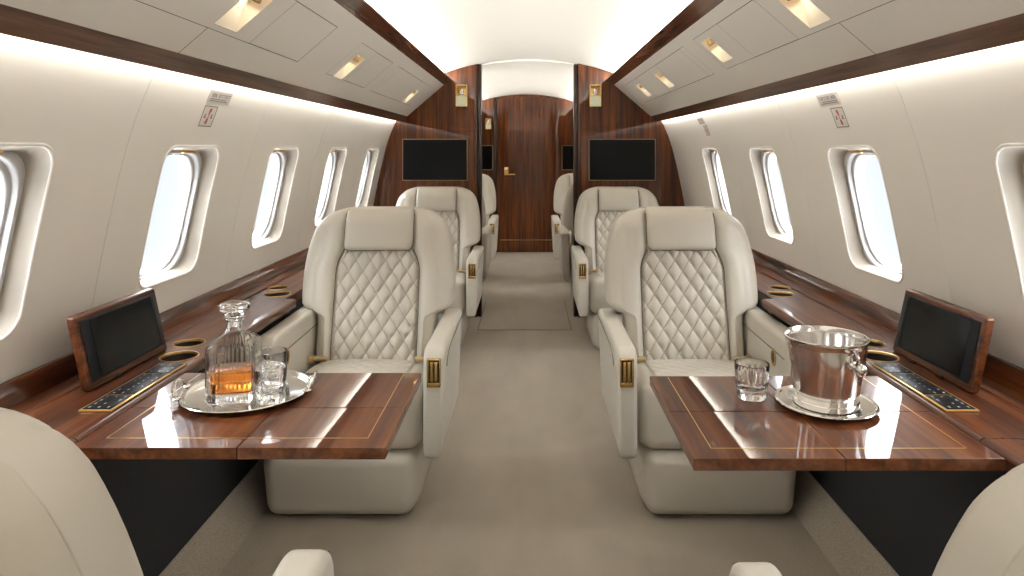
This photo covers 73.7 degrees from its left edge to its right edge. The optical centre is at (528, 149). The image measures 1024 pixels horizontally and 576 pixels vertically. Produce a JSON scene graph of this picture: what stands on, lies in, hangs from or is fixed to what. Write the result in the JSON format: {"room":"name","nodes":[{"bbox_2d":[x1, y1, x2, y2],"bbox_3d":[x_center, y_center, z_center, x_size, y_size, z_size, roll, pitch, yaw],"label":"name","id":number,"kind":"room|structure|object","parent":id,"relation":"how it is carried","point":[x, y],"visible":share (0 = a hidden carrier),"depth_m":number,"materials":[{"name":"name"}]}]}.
{"room":"aircraft cabin","nodes":[
{"label":"aircraft cabin","id":0,"kind":"room"},
{"bbox_2d":[0,33,395,383],"bbox_3d":[-0.870,0.290,1.750,0.541,1.820,6.460,0,0,0],"label":"wall","id":1,"kind":"structure","parent":0,"point":[110,125],"depth_m":1.78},
{"bbox_2d":[0,142,55,341],"bbox_3d":[-1.113,0.196,1.320,0.176,0.424,0.360,0,0,0],"label":"window","id":2,"kind":"structure","parent":1,"relation":"in","point":[26,169],"depth_m":1.48,"materials":[{"name":"beige plastic"}]},
{"bbox_2d":[0,248,308,575],"bbox_3d":[-0.988,0.798,1.727,0.273,0.602,6.334,0,0,0],"label":"ledge","id":3,"kind":"object","parent":1,"relation":"attached to","point":[161,504],"visible":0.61,"depth_m":1.77,"materials":[{"name":"brown wood"}]},
{"bbox_2d":[66,288,166,390],"bbox_3d":[-1.014,0.460,1.700,0.058,0.168,0.330,0,0,0],"label":"monitor","id":4,"kind":"object","parent":3,"relation":"on","point":[108,340],"visible":1,"depth_m":1.65,"materials":[{"name":"brown wood"}]},
{"bbox_2d":[75,373,420,458],"bbox_3d":[-0.552,0.567,1.460,0.579,0.045,0.421,0,0,0],"label":"folding table","id":5,"kind":"object","parent":3,"relation":"attached to","point":[343,415],"visible":0.8,"depth_m":1.34,"materials":[{"name":"brown wood"}]},
{"bbox_2d":[171,369,317,414],"bbox_3d":[-0.629,0.525,1.525,0.301,0.039,0.280,0,0,0],"label":"serving tray","id":6,"kind":"object","parent":5,"relation":"on","point":[192,398],"visible":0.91,"depth_m":1.48,"materials":[{"name":"silver metal"}]},
{"bbox_2d":[205,300,261,404],"bbox_3d":[-0.645,0.436,1.495,0.101,0.209,0.101,0,0,-9],"label":"decanter","id":7,"kind":"object","parent":6,"relation":"on","point":[231,359],"visible":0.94,"depth_m":1.45,"materials":[{"name":"clear glass"}]},
{"bbox_2d":[254,362,286,404],"bbox_3d":[-0.558,0.505,1.474,0.068,0.072,0.068,0,0,0],"label":"crystal tumbler","id":8,"kind":"object","parent":6,"relation":"on","point":[269,378],"visible":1,"depth_m":1.45,"materials":[{"name":"clear glass"}]},
{"bbox_2d":[262,347,286,363],"bbox_3d":[-0.600,0.505,1.597,0.066,0.072,0.066,0,0,-17],"label":"crystal tumbler","id":9,"kind":"object","parent":6,"relation":"on","point":[269,354],"visible":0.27,"depth_m":1.58,"materials":[{"name":"clear glass"}]},
{"bbox_2d":[0,248,308,408],"bbox_3d":[-1.106,0.521,3.094,0.035,0.048,3.601,0,0,0],"label":"ledge","id":10,"kind":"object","parent":1,"relation":"attached to","point":[14,391],"depth_m":2.10,"materials":[{"name":"brown wood"}]},
{"bbox_2d":[138,145,219,289],"bbox_3d":[-1.113,0.196,2.115,0.176,0.424,0.360,0,0,0],"label":"window","id":11,"kind":"structure","parent":1,"relation":"in","point":[198,164],"depth_m":2.24,"materials":[{"name":"beige plastic"}]},
{"bbox_2d":[198,105,217,126],"bbox_3d":[-0.996,-0.105,2.120,0.026,0.064,0.084,0,0,0],"label":"placard","id":12,"kind":"object","parent":1,"relation":"attached to","point":[209,112],"visible":1,"depth_m":2.12,"materials":[{"name":"white plastic"}]},
{"bbox_2d":[159,459,267,575],"bbox_3d":[-0.938,1.150,1.725,0.124,0.100,6.350,0,0,0],"label":"baseboard","id":13,"kind":"structure","parent":1,"relation":"attached to","point":[217,540],"depth_m":2.05,"materials":[{"name":"carpet"}]},
{"bbox_2d":[206,90,232,105],"bbox_3d":[-0.972,-0.164,2.150,0.020,0.041,0.150,0,0,0],"label":"placard","id":14,"kind":"object","parent":1,"relation":"attached to","point":[215,97],"visible":1,"depth_m":2.15,"materials":[{"name":"grey plastic"}]},
{"bbox_2d":[0,0,451,121],"bbox_3d":[-0.747,-0.353,1.722,0.395,0.304,6.344,0,0,0],"label":"bin","id":15,"kind":"object","parent":1,"relation":"attached to","point":[295,49],"visible":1,"depth_m":2.03,"materials":[{"name":"cream painted plastic panel"},{"name":"mahogany trim"}]},
{"bbox_2d":[214,0,272,31],"bbox_3d":[-0.735,-0.375,1.770,0.102,0.120,0.129,0,0,0],"label":"light","id":16,"kind":"object","parent":15,"relation":"attached to","point":[243,11],"visible":0.99,"depth_m":1.82,"materials":[{"name":"beige"}]},
{"bbox_2d":[334,55,364,78],"bbox_3d":[-0.751,-0.362,2.860,0.102,0.120,0.129,0,0,0],"label":"light","id":17,"kind":"object","parent":15,"relation":"attached to","point":[358,59],"visible":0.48,"depth_m":2.92,"materials":[{"name":"beige"}]},
{"bbox_2d":[402,90,418,102],"bbox_3d":[-0.756,-0.357,4.360,0.091,0.110,0.129,0,0,0],"label":"light","id":18,"kind":"object","parent":15,"relation":"attached to","point":[412,94],"visible":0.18,"depth_m":4.42,"materials":[{"name":"beige"}]},
{"bbox_2d":[251,146,299,249],"bbox_3d":[-1.113,0.196,2.905,0.176,0.424,0.360,0,0,0],"label":"window","id":19,"kind":"structure","parent":1,"relation":"in","point":[284,159],"depth_m":3.04,"materials":[{"name":"beige plastic"}]},
{"bbox_2d":[314,147,346,226],"bbox_3d":[-1.113,0.196,3.710,0.176,0.424,0.360,0,0,0],"label":"window","id":20,"kind":"structure","parent":1,"relation":"in","point":[335,163],"depth_m":3.85,"materials":[{"name":"beige plastic"}]},
{"bbox_2d":[355,148,378,206],"bbox_3d":[-1.113,0.196,4.530,0.176,0.424,0.360,0,0,0],"label":"window","id":21,"kind":"structure","parent":1,"relation":"in","point":[370,161],"depth_m":4.68,"materials":[{"name":"beige plastic"}]},
{"bbox_2d":[482,94,572,239],"bbox_3d":[-0.035,0.273,8.070,2.270,1.854,0.080,0,0,0],"label":"wall","id":22,"kind":"structure","parent":0,"point":[565,106],"depth_m":8.03,"materials":[{"name":"brown wood"}]},
{"bbox_2d":[482,145,492,169],"bbox_3d":[-0.642,0.090,8.024,0.435,0.290,0.011,0,0,0],"label":"television","id":23,"kind":"object","parent":22,"relation":"attached to","point":[487,150],"visible":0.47,"depth_m":8.02,"materials":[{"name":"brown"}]},
{"bbox_2d":[485,118,490,128],"bbox_3d":[-0.475,-0.305,8.001,0.067,0.126,0.057,0,0,0],"label":"wall sconce","id":24,"kind":"object","parent":22,"relation":"attached to","point":[487,120],"visible":1,"depth_m":7.98,"materials":[{"name":"gold metal"}]},
{"bbox_2d":[493,97,558,251],"bbox_3d":[-0.035,0.287,7.991,0.770,1.825,0.078,0,0,0],"label":"door","id":25,"kind":"structure","parent":22,"relation":"in","point":[525,129],"depth_m":8.00,"materials":[{"name":"brown wood"}]},
{"bbox_2d":[562,145,572,169],"bbox_3d":[0.603,0.090,8.024,0.435,0.290,0.011,0,0,0],"label":"television","id":26,"kind":"object","parent":22,"relation":"attached to","point":[567,150],"visible":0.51,"depth_m":8.02,"materials":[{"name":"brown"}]},
{"bbox_2d":[218,252,839,575],"bbox_3d":[0.000,1.200,3.340,2.100,0.001,9.580,0,0,0],"label":"floor","id":27,"kind":"structure","parent":0,"point":[530,476],"depth_m":2.33,"materials":[{"name":"carpet"}]},
{"bbox_2d":[0,407,333,575],"bbox_3d":[-0.606,0.695,0.750,0.612,1.011,0.663,0,0,0],"label":"seat","id":28,"kind":"object","parent":27,"relation":"on","point":[58,516],"visible":1,"depth_m":0.53,"materials":[{"name":"beige leather"}]},
{"bbox_2d":[261,206,461,513],"bbox_3d":[-0.569,0.714,2.470,0.612,0.972,0.663,0,0,0],"label":"seat","id":29,"kind":"object","parent":27,"relation":"on","point":[377,281],"visible":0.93,"depth_m":2.53,"materials":[{"name":"beige leather"}]},
{"bbox_2d":[305,360,422,448],"bbox_3d":[-0.575,0.865,2.390,0.452,0.221,0.390,0,0,0],"label":"seat cushion","id":30,"kind":"object","parent":29,"relation":"on","point":[409,435],"depth_m":2.32,"materials":[{"name":"beige leather"}]},
{"bbox_2d":[396,187,483,345],"bbox_3d":[-0.604,0.724,4.330,0.612,0.953,0.663,0,0,0],"label":"seat","id":31,"kind":"object","parent":27,"relation":"on","point":[458,206],"visible":0.35,"depth_m":4.44,"materials":[{"name":"beige leather"}]},
{"bbox_2d":[438,273,465,313],"bbox_3d":[-0.610,0.872,4.250,0.452,0.217,0.390,0,0,0],"label":"seat cushion","id":32,"kind":"object","parent":31,"relation":"on","point":[459,302],"depth_m":4.07,"materials":[{"name":"beige leather"}]},
{"bbox_2d":[482,194,491,278],"bbox_3d":[-0.614,0.714,5.410,0.612,0.972,0.663,0,0,0],"label":"seat","id":33,"kind":"object","parent":27,"relation":"on","point":[486,229],"visible":0.04,"depth_m":5.18,"materials":[{"name":"beige leather"}]},
{"bbox_2d":[482,174,498,280],"bbox_3d":[-0.599,0.714,6.390,0.612,0.972,0.663,0,0,0],"label":"seat","id":34,"kind":"object","parent":27,"relation":"on","point":[488,188],"visible":0.09,"depth_m":6.49,"materials":[{"name":"beige leather"}]},
{"bbox_2d":[477,302,571,329],"bbox_3d":[-0.030,1.199,4.975,0.630,0.002,0.850,0,0,0],"label":"trim","id":35,"kind":"structure","parent":27,"relation":"attached to","point":[485,302],"depth_m":4.56,"materials":[{"name":"brown"}]},
{"bbox_2d":[551,173,572,281],"bbox_3d":[0.519,0.714,6.390,0.612,0.972,0.663,0,0,0],"label":"seat","id":36,"kind":"object","parent":27,"relation":"on","point":[565,181],"visible":0.1,"depth_m":6.49,"materials":[{"name":"beige leather"}]},
{"bbox_2d":[558,184,572,297],"bbox_3d":[0.544,0.714,5.410,0.612,0.972,0.663,0,0,0],"label":"seat","id":37,"kind":"object","parent":27,"relation":"on","point":[564,245],"visible":0.09,"depth_m":5.16,"materials":[{"name":"beige leather"}]},
{"bbox_2d":[570,243,571,271],"bbox_3d":[0.550,0.865,5.490,0.452,0.221,0.390,0,0,0],"label":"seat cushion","id":38,"kind":"object","parent":37,"relation":"on","point":[570,243],"depth_m":5.34,"materials":[{"name":"beige leather"}]},
{"bbox_2d":[571,187,658,347],"bbox_3d":[0.584,0.724,4.330,0.612,0.953,0.663,0,0,0],"label":"seat","id":39,"kind":"object","parent":27,"relation":"on","point":[597,208],"visible":0.34,"depth_m":4.43,"materials":[{"name":"beige leather"}]},
{"bbox_2d":[588,273,621,313],"bbox_3d":[0.590,0.872,4.250,0.452,0.217,0.390,0,0,0],"label":"seat cushion","id":40,"kind":"object","parent":39,"relation":"on","point":[596,291],"depth_m":4.06,"materials":[{"name":"beige leather"}]},
{"bbox_2d":[598,206,795,513],"bbox_3d":[0.577,0.714,2.470,0.612,0.972,0.663,0,0,0],"label":"seat","id":41,"kind":"object","parent":27,"relation":"on","point":[682,280],"visible":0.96,"depth_m":2.53,"materials":[{"name":"beige leather"}]},
{"bbox_2d":[637,360,733,448],"bbox_3d":[0.583,0.865,2.390,0.452,0.221,0.390,0,0,0],"label":"seat cushion","id":42,"kind":"object","parent":41,"relation":"on","point":[654,430],"depth_m":2.23,"materials":[{"name":"beige leather"}]},
{"bbox_2d":[729,463,1023,575],"bbox_3d":[0.616,0.716,0.760,0.612,0.967,0.663,0,0,0],"label":"seat","id":43,"kind":"object","parent":27,"relation":"on","point":[988,540],"visible":1,"depth_m":0.56,"materials":[{"name":"beige leather"}]},
{"bbox_2d":[365,0,692,100],"bbox_3d":[-0.018,-0.584,3.340,1.475,0.143,9.580,0,0,0],"label":"ceiling","id":44,"kind":"structure","parent":0,"point":[533,47],"depth_m":3.63,"materials":[{"name":"white paint"}]},
{"bbox_2d":[373,64,684,316],"bbox_3d":[0.000,0.290,4.935,2.270,1.820,0.070,0,0,0],"label":"wall","id":45,"kind":"structure","parent":0,"point":[618,116],"depth_m":4.90,"materials":[{"name":"brown wood"}]},
{"bbox_2d":[402,139,467,180],"bbox_3d":[-0.674,0.070,4.894,0.468,0.300,0.011,0,0,0],"label":"television","id":46,"kind":"object","parent":45,"relation":"attached to","point":[422,159],"visible":1,"depth_m":4.89,"materials":[{"name":"black"}]},
{"bbox_2d":[456,85,467,106],"bbox_3d":[-0.480,-0.385,4.871,0.082,0.156,0.057,0,0,0],"label":"wall sconce","id":47,"kind":"object","parent":45,"relation":"attached to","point":[461,90],"visible":1,"depth_m":4.84,"materials":[{"name":"gold metal"}]},
{"bbox_2d":[475,64,476,316],"bbox_3d":[-0.379,0.292,4.896,0.014,1.815,0.008,0,0,0],"label":"trim","id":48,"kind":"structure","parent":45,"relation":"attached to","point":[475,64],"depth_m":4.89,"materials":[{"name":"brown wood"}]},
{"bbox_2d":[477,64,481,316],"bbox_3d":[-0.357,0.291,4.956,0.030,1.818,0.088,0,0,0],"label":"trim","id":49,"kind":"structure","parent":45,"relation":"attached to","point":[479,66],"depth_m":4.91,"materials":[{"name":"brown wood"}]},
{"bbox_2d":[573,64,577,316],"bbox_3d":[0.337,0.291,4.956,0.030,1.818,0.088,0,0,0],"label":"trim","id":50,"kind":"structure","parent":45,"relation":"attached to","point":[575,66],"depth_m":4.91,"materials":[{"name":"brown wood"}]},
{"bbox_2d":[578,64,579,316],"bbox_3d":[0.359,0.292,4.896,0.014,1.815,0.008,0,0,0],"label":"trim","id":51,"kind":"structure","parent":45,"relation":"attached to","point":[578,64],"depth_m":4.89,"materials":[{"name":"brown wood"}]},
{"bbox_2d":[589,85,600,106],"bbox_3d":[0.472,-0.385,4.871,0.082,0.156,0.057,0,0,0],"label":"wall sconce","id":52,"kind":"object","parent":45,"relation":"attached to","point":[594,90],"visible":1,"depth_m":4.84,"materials":[{"name":"gold metal"}]},
{"bbox_2d":[589,139,655,180],"bbox_3d":[0.668,0.070,4.894,0.480,0.300,0.011,0,0,0],"label":"television","id":53,"kind":"object","parent":45,"relation":"attached to","point":[609,159],"visible":1,"depth_m":4.89,"materials":[{"name":"black"}]},
{"bbox_2d":[662,41,1023,438],"bbox_3d":[0.870,0.290,1.750,0.541,1.820,6.460,0,0,0],"label":"wall","id":54,"kind":"structure","parent":0,"point":[935,129],"depth_m":1.88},
{"bbox_2d":[697,117,704,124],"bbox_3d":[0.972,-0.164,3.860,0.020,0.041,0.120,0,0,0],"label":"placard","id":55,"kind":"object","parent":54,"relation":"attached to","point":[700,119],"visible":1,"depth_m":3.85,"materials":[{"name":"grey plastic"}]},
{"bbox_2d":[703,125,709,135],"bbox_3d":[0.994,-0.110,3.820,0.023,0.057,0.072,0,0,0],"label":"placard","id":56,"kind":"object","parent":54,"relation":"attached to","point":[704,126],"visible":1,"depth_m":3.82,"materials":[{"name":"white plastic"}]},
{"bbox_2d":[702,147,731,214],"bbox_3d":[1.113,0.196,3.910,0.176,0.424,0.360,0,0,0],"label":"window","id":57,"kind":"structure","parent":54,"relation":"in","point":[717,184],"depth_m":4.05,"materials":[{"name":"beige plastic"}]},
{"bbox_2d":[749,146,793,244],"bbox_3d":[1.113,0.196,3.040,0.176,0.424,0.360,0,0,0],"label":"window","id":58,"kind":"structure","parent":54,"relation":"in","point":[777,226],"depth_m":3.17,"materials":[{"name":"white plastic"},{"name":"clear glass"}]},
{"bbox_2d":[606,0,1023,121],"bbox_3d":[0.747,-0.353,1.722,0.395,0.304,6.344,0,0,0],"label":"bin","id":59,"kind":"object","parent":54,"relation":"attached to","point":[772,51],"visible":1,"depth_m":2.06,"materials":[{"name":"cream plastic panel"},{"name":"dark wood"}]},
{"bbox_2d":[636,84,650,96],"bbox_3d":[0.720,-0.389,4.280,0.081,0.101,0.129,0,0,0],"label":"light","id":60,"kind":"object","parent":59,"relation":"attached to","point":[639,86],"visible":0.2,"depth_m":4.34,"materials":[{"name":"beige"}]},
{"bbox_2d":[655,72,673,87],"bbox_3d":[0.721,-0.388,3.640,0.083,0.104,0.129,0,0,0],"label":"light","id":61,"kind":"object","parent":59,"relation":"attached to","point":[661,77],"visible":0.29,"depth_m":3.70,"materials":[{"name":"beige"}]},
{"bbox_2d":[701,38,731,61],"bbox_3d":[0.713,-0.395,2.600,0.089,0.108,0.129,0,0,0],"label":"light","id":62,"kind":"object","parent":59,"relation":"attached to","point":[708,43],"visible":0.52,"depth_m":2.66,"materials":[{"name":"beige"}]},
{"bbox_2d":[778,0,830,27],"bbox_3d":[0.718,-0.390,1.800,0.099,0.117,0.129,0,0,0],"label":"light","id":63,"kind":"object","parent":59,"relation":"attached to","point":[806,11],"visible":0.96,"depth_m":1.85,"materials":[{"name":"beige"}]},
{"bbox_2d":[815,91,840,106],"bbox_3d":[0.972,-0.164,2.220,0.020,0.041,0.150,0,0,0],"label":"placard","id":64,"kind":"object","parent":54,"relation":"attached to","point":[827,99],"visible":1,"depth_m":2.21,"materials":[{"name":"grey plastic"}]},
{"bbox_2d":[830,107,849,127],"bbox_3d":[0.996,-0.105,2.190,0.026,0.064,0.084,0,0,0],"label":"placard","id":65,"kind":"object","parent":54,"relation":"attached to","point":[839,116],"visible":1,"depth_m":2.19,"materials":[{"name":"white plastic"}]},
{"bbox_2d":[791,471,898,575],"bbox_3d":[0.938,1.150,1.725,0.124,0.100,6.350,0,0,0],"label":"baseboard","id":66,"kind":"structure","parent":54,"relation":"attached to","point":[840,540],"depth_m":2.04,"materials":[{"name":"carpet"}]},
{"bbox_2d":[827,145,903,283],"bbox_3d":[1.113,0.196,2.200,0.176,0.424,0.360,0,0,0],"label":"window","id":67,"kind":"structure","parent":54,"relation":"in","point":[847,163],"depth_m":2.33,"materials":[{"name":"white plastic"},{"name":"clear glass"}]},
{"bbox_2d":[751,248,1023,575],"bbox_3d":[0.988,0.798,1.727,0.273,0.602,6.334,0,0,0],"label":"ledge","id":68,"kind":"object","parent":54,"relation":"attached to","point":[910,518],"visible":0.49,"depth_m":1.71,"materials":[{"name":"brown wood"}]},
{"bbox_2d":[650,376,1004,470],"bbox_3d":[0.566,0.567,1.427,0.551,0.045,0.441,0,0,0],"label":"folding table","id":69,"kind":"object","parent":68,"relation":"attached to","point":[716,429],"visible":0.84,"depth_m":1.31,"materials":[{"name":"brown wood"}]},
{"bbox_2d":[734,357,769,401],"bbox_3d":[0.491,0.506,1.505,0.075,0.076,0.075,0,0,-6],"label":"crystal tumbler","id":70,"kind":"object","parent":69,"relation":"on","point":[751,374],"visible":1,"depth_m":1.48,"materials":[{"name":"clear glass"}]},
{"bbox_2d":[774,385,879,420],"bbox_3d":[0.632,0.538,1.455,0.206,0.013,0.206,0,0,0],"label":"serving tray","id":71,"kind":"object","parent":69,"relation":"on","point":[868,408],"visible":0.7,"depth_m":1.42,"materials":[{"name":"silver metal"}]},
{"bbox_2d":[783,325,869,413],"bbox_3d":[0.632,0.467,1.455,0.171,0.146,0.171,0,0,24],"label":"ice bucket","id":72,"kind":"object","parent":71,"relation":"on","point":[827,367],"visible":1,"depth_m":1.40,"materials":[{"name":"silver metal"}]},
{"bbox_2d":[893,289,994,392],"bbox_3d":[1.010,0.460,1.690,0.066,0.168,0.330,0,0,0],"label":"monitor","id":73,"kind":"object","parent":68,"relation":"on","point":[949,340],"visible":1,"depth_m":1.64,"materials":[{"name":"brown wood"}]},
{"bbox_2d":[751,248,1023,395],"bbox_3d":[1.106,0.521,3.094,0.035,0.048,3.601,0,0,0],"label":"backsplash","id":74,"kind":"structure","parent":54,"relation":"attached to","point":[1009,375],"depth_m":2.25,"materials":[{"name":"brown wood"}]},
{"bbox_2d":[993,143,1023,305],"bbox_3d":[1.113,0.196,1.350,0.176,0.424,0.360,0,0,0],"label":"window","id":75,"kind":"structure","parent":54,"relation":"in","point":[1008,160],"depth_m":1.52,"materials":[{"name":"glass"},{"name":"plastic"}]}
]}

